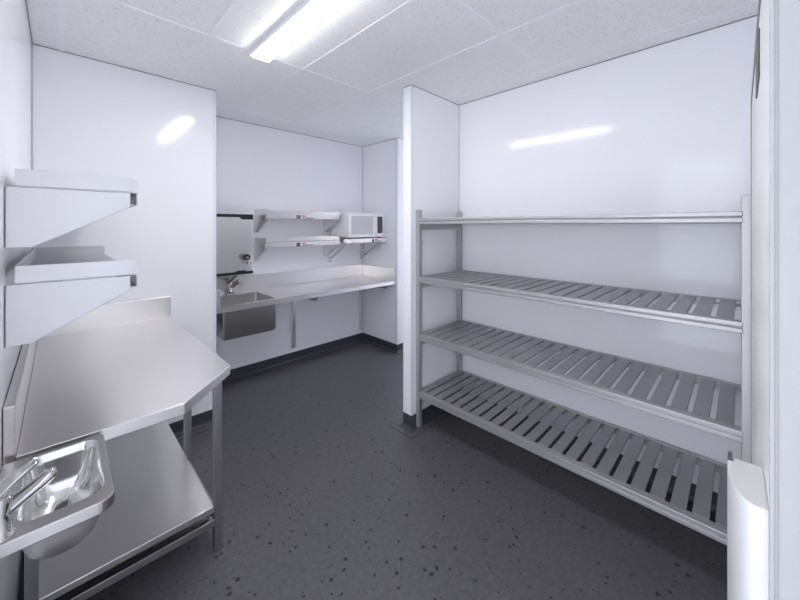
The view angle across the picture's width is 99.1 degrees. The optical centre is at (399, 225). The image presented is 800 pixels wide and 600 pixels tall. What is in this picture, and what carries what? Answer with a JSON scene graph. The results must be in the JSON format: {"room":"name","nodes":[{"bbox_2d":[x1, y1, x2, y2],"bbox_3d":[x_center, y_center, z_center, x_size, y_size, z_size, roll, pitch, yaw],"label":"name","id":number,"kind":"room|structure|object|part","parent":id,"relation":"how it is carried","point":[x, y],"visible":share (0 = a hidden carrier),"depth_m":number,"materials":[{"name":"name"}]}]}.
{"room":"commercial kitchen","nodes":[
{"label":"commercial kitchen","id":0,"kind":"room"},
{"bbox_2d":[0,0,31,599],"bbox_3d":[-1.110,0.216,0.877,0.100,2.717,3.180,0,0,-45],"label":"wall","id":1,"kind":"structure","parent":0,"point":[15,38],"depth_m":1.14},
{"bbox_2d":[18,552,23,599],"bbox_3d":[-1.359,1.521,1.254,0.081,0.108,2.295,0,0,-45],"label":"baseboard","id":2,"kind":"structure","parent":1,"relation":"attached to","point":[21,583],"depth_m":1.44,"materials":[{"name":"plastic"}]},
{"bbox_2d":[0,435,114,558],"bbox_3d":[-0.911,0.670,0.897,0.221,0.283,0.366,0,0,-45],"label":"basin","id":3,"kind":"object","parent":1,"relation":"attached to","point":[51,500],"visible":1,"depth_m":0.84,"materials":[{"name":"metal"}]},
{"bbox_2d":[0,459,57,544],"bbox_3d":[-0.836,0.599,0.750,0.118,0.141,0.052,0,0,-45],"label":"tap","id":4,"kind":"object","parent":3,"relation":"on","point":[11,533],"depth_m":0.75,"materials":[{"name":"silver metal"}]},
{"bbox_3d":[-0.909,0.735,0.921,0.153,0.130,0.305,0,0,-45],"label":"bowl","id":5,"kind":"part","parent":3,"relation":"part of","materials":[{"name":"metal"}]},
{"bbox_2d":[4,246,137,347],"bbox_3d":[-1.518,0.243,1.581,1.283,0.242,0.318,0,0,45],"label":"wall shelf","id":6,"kind":"object","parent":1,"relation":"attached to","point":[39,308],"visible":1,"depth_m":1.11,"materials":[{"name":"silver metal"}]},
{"bbox_2d":[4,168,137,247],"bbox_3d":[-1.518,-0.054,1.581,1.283,0.242,0.318,0,0,45],"label":"wall shelf","id":7,"kind":"object","parent":1,"relation":"attached to","point":[42,206],"visible":1,"depth_m":1.09,"materials":[{"name":"silver metal"}]},
{"bbox_2d":[33,44,212,423],"bbox_3d":[-2.156,0.216,2.638,1.111,2.717,0.790,0,0,-45],"label":"wall","id":8,"kind":"structure","parent":0,"point":[90,116],"depth_m":2.42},
{"bbox_2d":[216,117,362,369],"bbox_3d":[-1.242,0.216,4.040,2.164,2.717,0.100,0,0,-45],"label":"wall","id":9,"kind":"structure","parent":0,"point":[258,167],"depth_m":3.93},
{"bbox_2d":[216,214,252,276],"bbox_3d":[-1.689,0.180,3.321,0.449,0.590,0.281,0,0,-45],"label":"boiler","id":10,"kind":"object","parent":9,"relation":"attached to","point":[233,231],"visible":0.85,"depth_m":3.30,"materials":[{"name":"silver metal"}]},
{"bbox_2d":[243,254,249,263],"bbox_3d":[-1.510,0.325,3.349,0.062,0.097,0.068,0,0,-45],"label":"tap","id":11,"kind":"object","parent":10,"relation":"on","point":[246,257],"depth_m":3.33,"materials":[{"name":"silver metal"}]},
{"bbox_2d":[169,333,402,440],"bbox_3d":[-0.242,1.521,3.696,5.115,0.108,1.800,0,0,-45],"label":"baseboard","id":12,"kind":"structure","parent":9,"relation":"attached to","point":[251,370],"depth_m":3.86,"materials":[{"name":"plastic"}]},
{"bbox_2d":[253,236,339,259],"bbox_3d":[-1.139,0.243,3.847,0.898,0.242,0.320,0,0,-45],"label":"wall shelf","id":13,"kind":"object","parent":9,"relation":"attached to","point":[329,243],"visible":1,"depth_m":3.78,"materials":[{"name":"silver metal"}]},
{"bbox_2d":[253,209,339,231],"bbox_3d":[-1.139,-0.054,3.847,0.898,0.242,0.320,0,0,-45],"label":"wall shelf","id":14,"kind":"object","parent":9,"relation":"attached to","point":[330,219],"visible":1,"depth_m":3.76,"materials":[{"name":"silver metal"}]},
{"bbox_2d":[296,215,313,218],"bbox_3d":[-1.036,-0.098,3.725,0.209,0.036,0.001,0,0,-45],"label":"print","id":15,"kind":"object","parent":14,"relation":"attached to","point":[297,216],"depth_m":3.72},
{"bbox_2d":[216,264,395,348],"bbox_3d":[-1.010,0.958,3.737,2.057,0.933,0.652,0,0,-45],"label":"bench","id":16,"kind":"object","parent":9,"relation":"attached to","point":[245,305],"visible":0.94,"depth_m":3.57,"materials":[{"name":"silver metal"}]},
{"bbox_2d":[226,275,240,293],"bbox_3d":[-1.658,0.583,3.394,0.109,0.184,0.146,0,0,-45],"label":"tap","id":17,"kind":"object","parent":16,"relation":"on","point":[232,283],"depth_m":3.39,"materials":[{"name":"silver metal"}]},
{"bbox_3d":[-1.481,0.824,3.185,0.466,0.296,0.448,0,0,-45],"label":"sink bowl","id":18,"kind":"part","parent":16,"relation":"part of","materials":[{"name":"metal"}]},
{"bbox_3d":[-1.234,1.076,3.949,0.040,0.697,0.036,0,0,-45],"label":"wall post","id":19,"kind":"part","parent":16,"relation":"part of","materials":[{"name":"silver metal"}]},
{"bbox_2d":[216,275,394,313],"bbox_3d":[-1.012,0.698,3.739,2.057,0.046,0.648,0,0,-45],"label":"countertop","id":20,"kind":"structure","parent":16,"relation":"on","point":[294,292],"depth_m":3.62,"materials":[{"name":"silver metal"}]},
{"bbox_3d":[-0.530,1.076,4.653,0.040,0.697,0.036,0,0,-45],"label":"wall post","id":21,"kind":"part","parent":16,"relation":"part of","materials":[{"name":"silver metal"}]},
{"bbox_2d":[328,237,386,262],"bbox_3d":[-0.540,0.305,4.316,0.570,0.310,0.499,0,0,-45],"label":"shelf","id":22,"kind":"object","parent":9,"relation":"attached to","point":[361,240],"visible":0.8,"depth_m":4.20,"materials":[{"name":"silver metal"}]},
{"bbox_2d":[331,213,382,238],"bbox_3d":[-0.524,-0.003,4.291,0.543,0.305,0.391,0,0,-45],"label":"microwave","id":23,"kind":"object","parent":22,"relation":"on","point":[350,225],"visible":0.94,"depth_m":4.13,"materials":[{"name":"white metal"}]},
{"bbox_3d":[-0.457,-0.009,4.133,0.415,0.291,0.022,0,0,-45],"label":"door","id":24,"kind":"part","parent":23,"relation":"part of","materials":[{"name":"white plastic"}]},
{"bbox_3d":[-0.263,-0.009,4.327,0.123,0.291,0.022,0,0,-45],"label":"control panel","id":25,"kind":"part","parent":23,"relation":"part of","materials":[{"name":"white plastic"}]},
{"bbox_3d":[-0.527,0.308,4.663,0.032,0.304,0.026,0,0,-45],"label":"slotted post","id":26,"kind":"part","parent":22,"relation":"part of","materials":[{"name":"silver metal"}]},
{"bbox_2d":[363,139,402,343],"bbox_3d":[0.484,0.216,5.216,2.140,2.717,0.678,0,0,-45],"label":"wall","id":27,"kind":"structure","parent":0,"point":[379,159],"depth_m":4.40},
{"bbox_2d":[213,85,412,415],"bbox_3d":[-0.342,0.192,3.075,2.116,2.567,1.238,0,0,-45],"label":"trim","id":28,"kind":"structure","parent":27,"relation":"attached to","point":[411,86],"depth_m":2.69,"materials":[{"name":"white plastic"}]},
{"bbox_2d":[54,343,726,599],"bbox_3d":[0.454,1.625,3.000,5.315,0.100,3.970,0,0,-45],"label":"floor","id":29,"kind":"structure","parent":0,"point":[323,498],"depth_m":1.84,"materials":[{"name":"grey plastic"}]},
{"bbox_2d":[3,296,229,599],"bbox_3d":[-1.417,1.046,1.750,0.696,1.057,1.505,0,0,-45],"label":"work table","id":30,"kind":"object","parent":29,"relation":"on","point":[118,371],"visible":0.83,"depth_m":1.56,"materials":[{"name":"silver metal"}]},
{"bbox_3d":[-1.331,1.143,1.232,0.035,0.863,0.035,0,0,-45],"label":"leg","id":31,"kind":"part","parent":30,"relation":"part of","materials":[{"name":"silver metal"}]},
{"bbox_3d":[-1.112,1.433,1.450,0.582,0.033,0.030,0,0,-45],"label":"rail","id":32,"kind":"part","parent":30,"relation":"part of","materials":[{"name":"silver metal"}]},
{"bbox_3d":[-1.281,1.143,2.056,0.035,0.863,0.035,0,0,-45],"label":"leg","id":33,"kind":"part","parent":30,"relation":"part of","materials":[{"name":"silver metal"}]},
{"bbox_3d":[-1.088,1.433,1.862,0.025,0.033,0.512,0,0,-45],"label":"rail","id":34,"kind":"part","parent":30,"relation":"part of","materials":[{"name":"silver metal"}]},
{"bbox_3d":[-0.894,1.143,1.669,0.035,0.863,0.035,0,0,-45],"label":"leg","id":35,"kind":"part","parent":30,"relation":"part of","materials":[{"name":"silver metal"}]},
{"bbox_2d":[416,195,750,545],"bbox_3d":[0.974,0.724,2.219,0.585,1.702,1.838,0,0,-45],"label":"shelving rack","id":36,"kind":"object","parent":29,"relation":"on","point":[453,336],"visible":0.91,"depth_m":1.95,"materials":[{"name":"grey metal"}]},
{"bbox_3d":[0.148,0.718,2.662,0.034,1.690,0.034,0,0,-45],"label":"post","id":37,"kind":"part","parent":36,"relation":"part of","materials":[{"name":"silver metal"}]},
{"bbox_3d":[0.531,0.718,3.044,0.034,1.690,0.034,0,0,-45],"label":"post","id":38,"kind":"part","parent":36,"relation":"part of","materials":[{"name":"silver metal"}]},
{"bbox_3d":[0.778,1.310,2.023,0.030,0.047,1.772,0,0,-45],"label":"rail","id":39,"kind":"part","parent":36,"relation":"part of","materials":[{"name":"silver metal"}]},
{"bbox_3d":[0.778,0.862,2.023,0.030,0.047,1.772,0,0,-45],"label":"rail","id":40,"kind":"part","parent":36,"relation":"part of","materials":[{"name":"silver metal"}]},
{"bbox_3d":[0.778,0.415,2.023,0.030,0.047,1.772,0,0,-45],"label":"rail","id":41,"kind":"part","parent":36,"relation":"part of","materials":[{"name":"silver metal"}]},
{"bbox_3d":[0.778,-0.037,2.023,0.030,0.047,1.772,0,0,-45],"label":"rail","id":42,"kind":"part","parent":36,"relation":"part of","materials":[{"name":"silver metal"}]},
{"bbox_3d":[1.170,1.310,2.414,0.030,0.047,1.772,0,0,-45],"label":"rail","id":43,"kind":"part","parent":36,"relation":"part of","materials":[{"name":"silver metal"}]},
{"bbox_3d":[1.170,0.862,2.414,0.030,0.047,1.772,0,0,-45],"label":"rail","id":44,"kind":"part","parent":36,"relation":"part of","materials":[{"name":"silver metal"}]},
{"bbox_3d":[1.170,0.415,2.414,0.030,0.047,1.772,0,0,-45],"label":"rail","id":45,"kind":"part","parent":36,"relation":"part of","materials":[{"name":"silver metal"}]},
{"bbox_3d":[1.170,-0.037,2.414,0.030,0.047,1.772,0,0,-45],"label":"rail","id":46,"kind":"part","parent":36,"relation":"part of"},
{"bbox_3d":[1.417,0.718,1.393,0.034,1.690,0.034,0,0,-45],"label":"post","id":47,"kind":"part","parent":36,"relation":"part of","materials":[{"name":"silver metal"}]},
{"bbox_2d":[27,0,757,146],"bbox_3d":[0.454,-1.142,3.000,5.315,0.100,3.970,0,0,-45],"label":"ceiling","id":48,"kind":"structure","parent":0,"point":[424,33],"depth_m":2.05,"materials":[{"name":"tile"}]},
{"bbox_2d":[250,0,346,61],"bbox_3d":[-0.481,-1.071,1.754,0.120,0.036,1.180,0,0,-45],"label":"recessed light","id":49,"kind":"object","parent":48,"relation":"in","point":[309,13],"visible":1,"depth_m":1.81,"materials":[{"name":"white plastic"}]},
{"bbox_2d":[58,0,758,142],"bbox_3d":[0.454,-1.095,3.000,5.115,0.013,3.770,0,0,-45],"label":"ceiling grid","id":50,"kind":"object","parent":48,"relation":"attached to","point":[61,3],"depth_m":2.02,"materials":[{"name":"white metal"}]},
{"bbox_2d":[405,86,458,414],"bbox_3d":[1.145,0.216,3.751,3.075,2.717,0.085,0,0,-45],"label":"wall partition","id":51,"kind":"structure","parent":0,"point":[435,118],"depth_m":2.80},
{"bbox_2d":[25,0,756,249],"bbox_3d":[0.454,0.192,3.000,5.115,2.567,3.770,0,0,-45],"label":"trim","id":52,"kind":"structure","parent":51,"relation":"attached to","point":[25,0],"depth_m":2.21,"materials":[{"name":"white plastic"}]},
{"bbox_2d":[389,392,456,438],"bbox_3d":[1.117,1.521,3.723,3.156,0.108,0.247,0,0,-45],"label":"baseboard","id":53,"kind":"structure","parent":51,"relation":"attached to","point":[431,415],"depth_m":2.70,"materials":[{"name":"plastic"}]},
{"bbox_2d":[459,16,756,492],"bbox_3d":[1.271,0.216,2.413,0.100,2.717,1.985,0,0,-45],"label":"wall","id":54,"kind":"structure","parent":0,"point":[664,128],"depth_m":2.18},
{"bbox_2d":[462,393,717,520],"bbox_3d":[1.172,1.521,2.384,0.081,0.108,1.885,0,0,-45],"label":"baseboard","id":55,"kind":"structure","parent":54,"relation":"attached to","point":[673,479],"depth_m":2.14,"materials":[{"name":"plastic"}]},
{"bbox_3d":[0.923,0.216,0.732,2.770,2.717,0.100,0,0,-45],"label":"wall","id":56,"kind":"structure","parent":0,"visible":0},
{"bbox_2d":[751,0,799,599],"bbox_3d":[0.982,0.535,0.902,1.200,2.055,0.058,0,0,-45],"label":"door","id":57,"kind":"structure","parent":56,"relation":"in","point":[775,93],"depth_m":0.49,"materials":[{"name":"grey plastic"}]},
{"bbox_2d":[727,451,768,599],"bbox_3d":[0.605,0.570,0.597,0.204,0.290,0.049,0,0,-45],"label":"dispenser","id":58,"kind":"object","parent":57,"relation":"attached to","point":[747,501],"visible":1,"depth_m":0.54,"materials":[{"name":"white plastic"}]}
]}

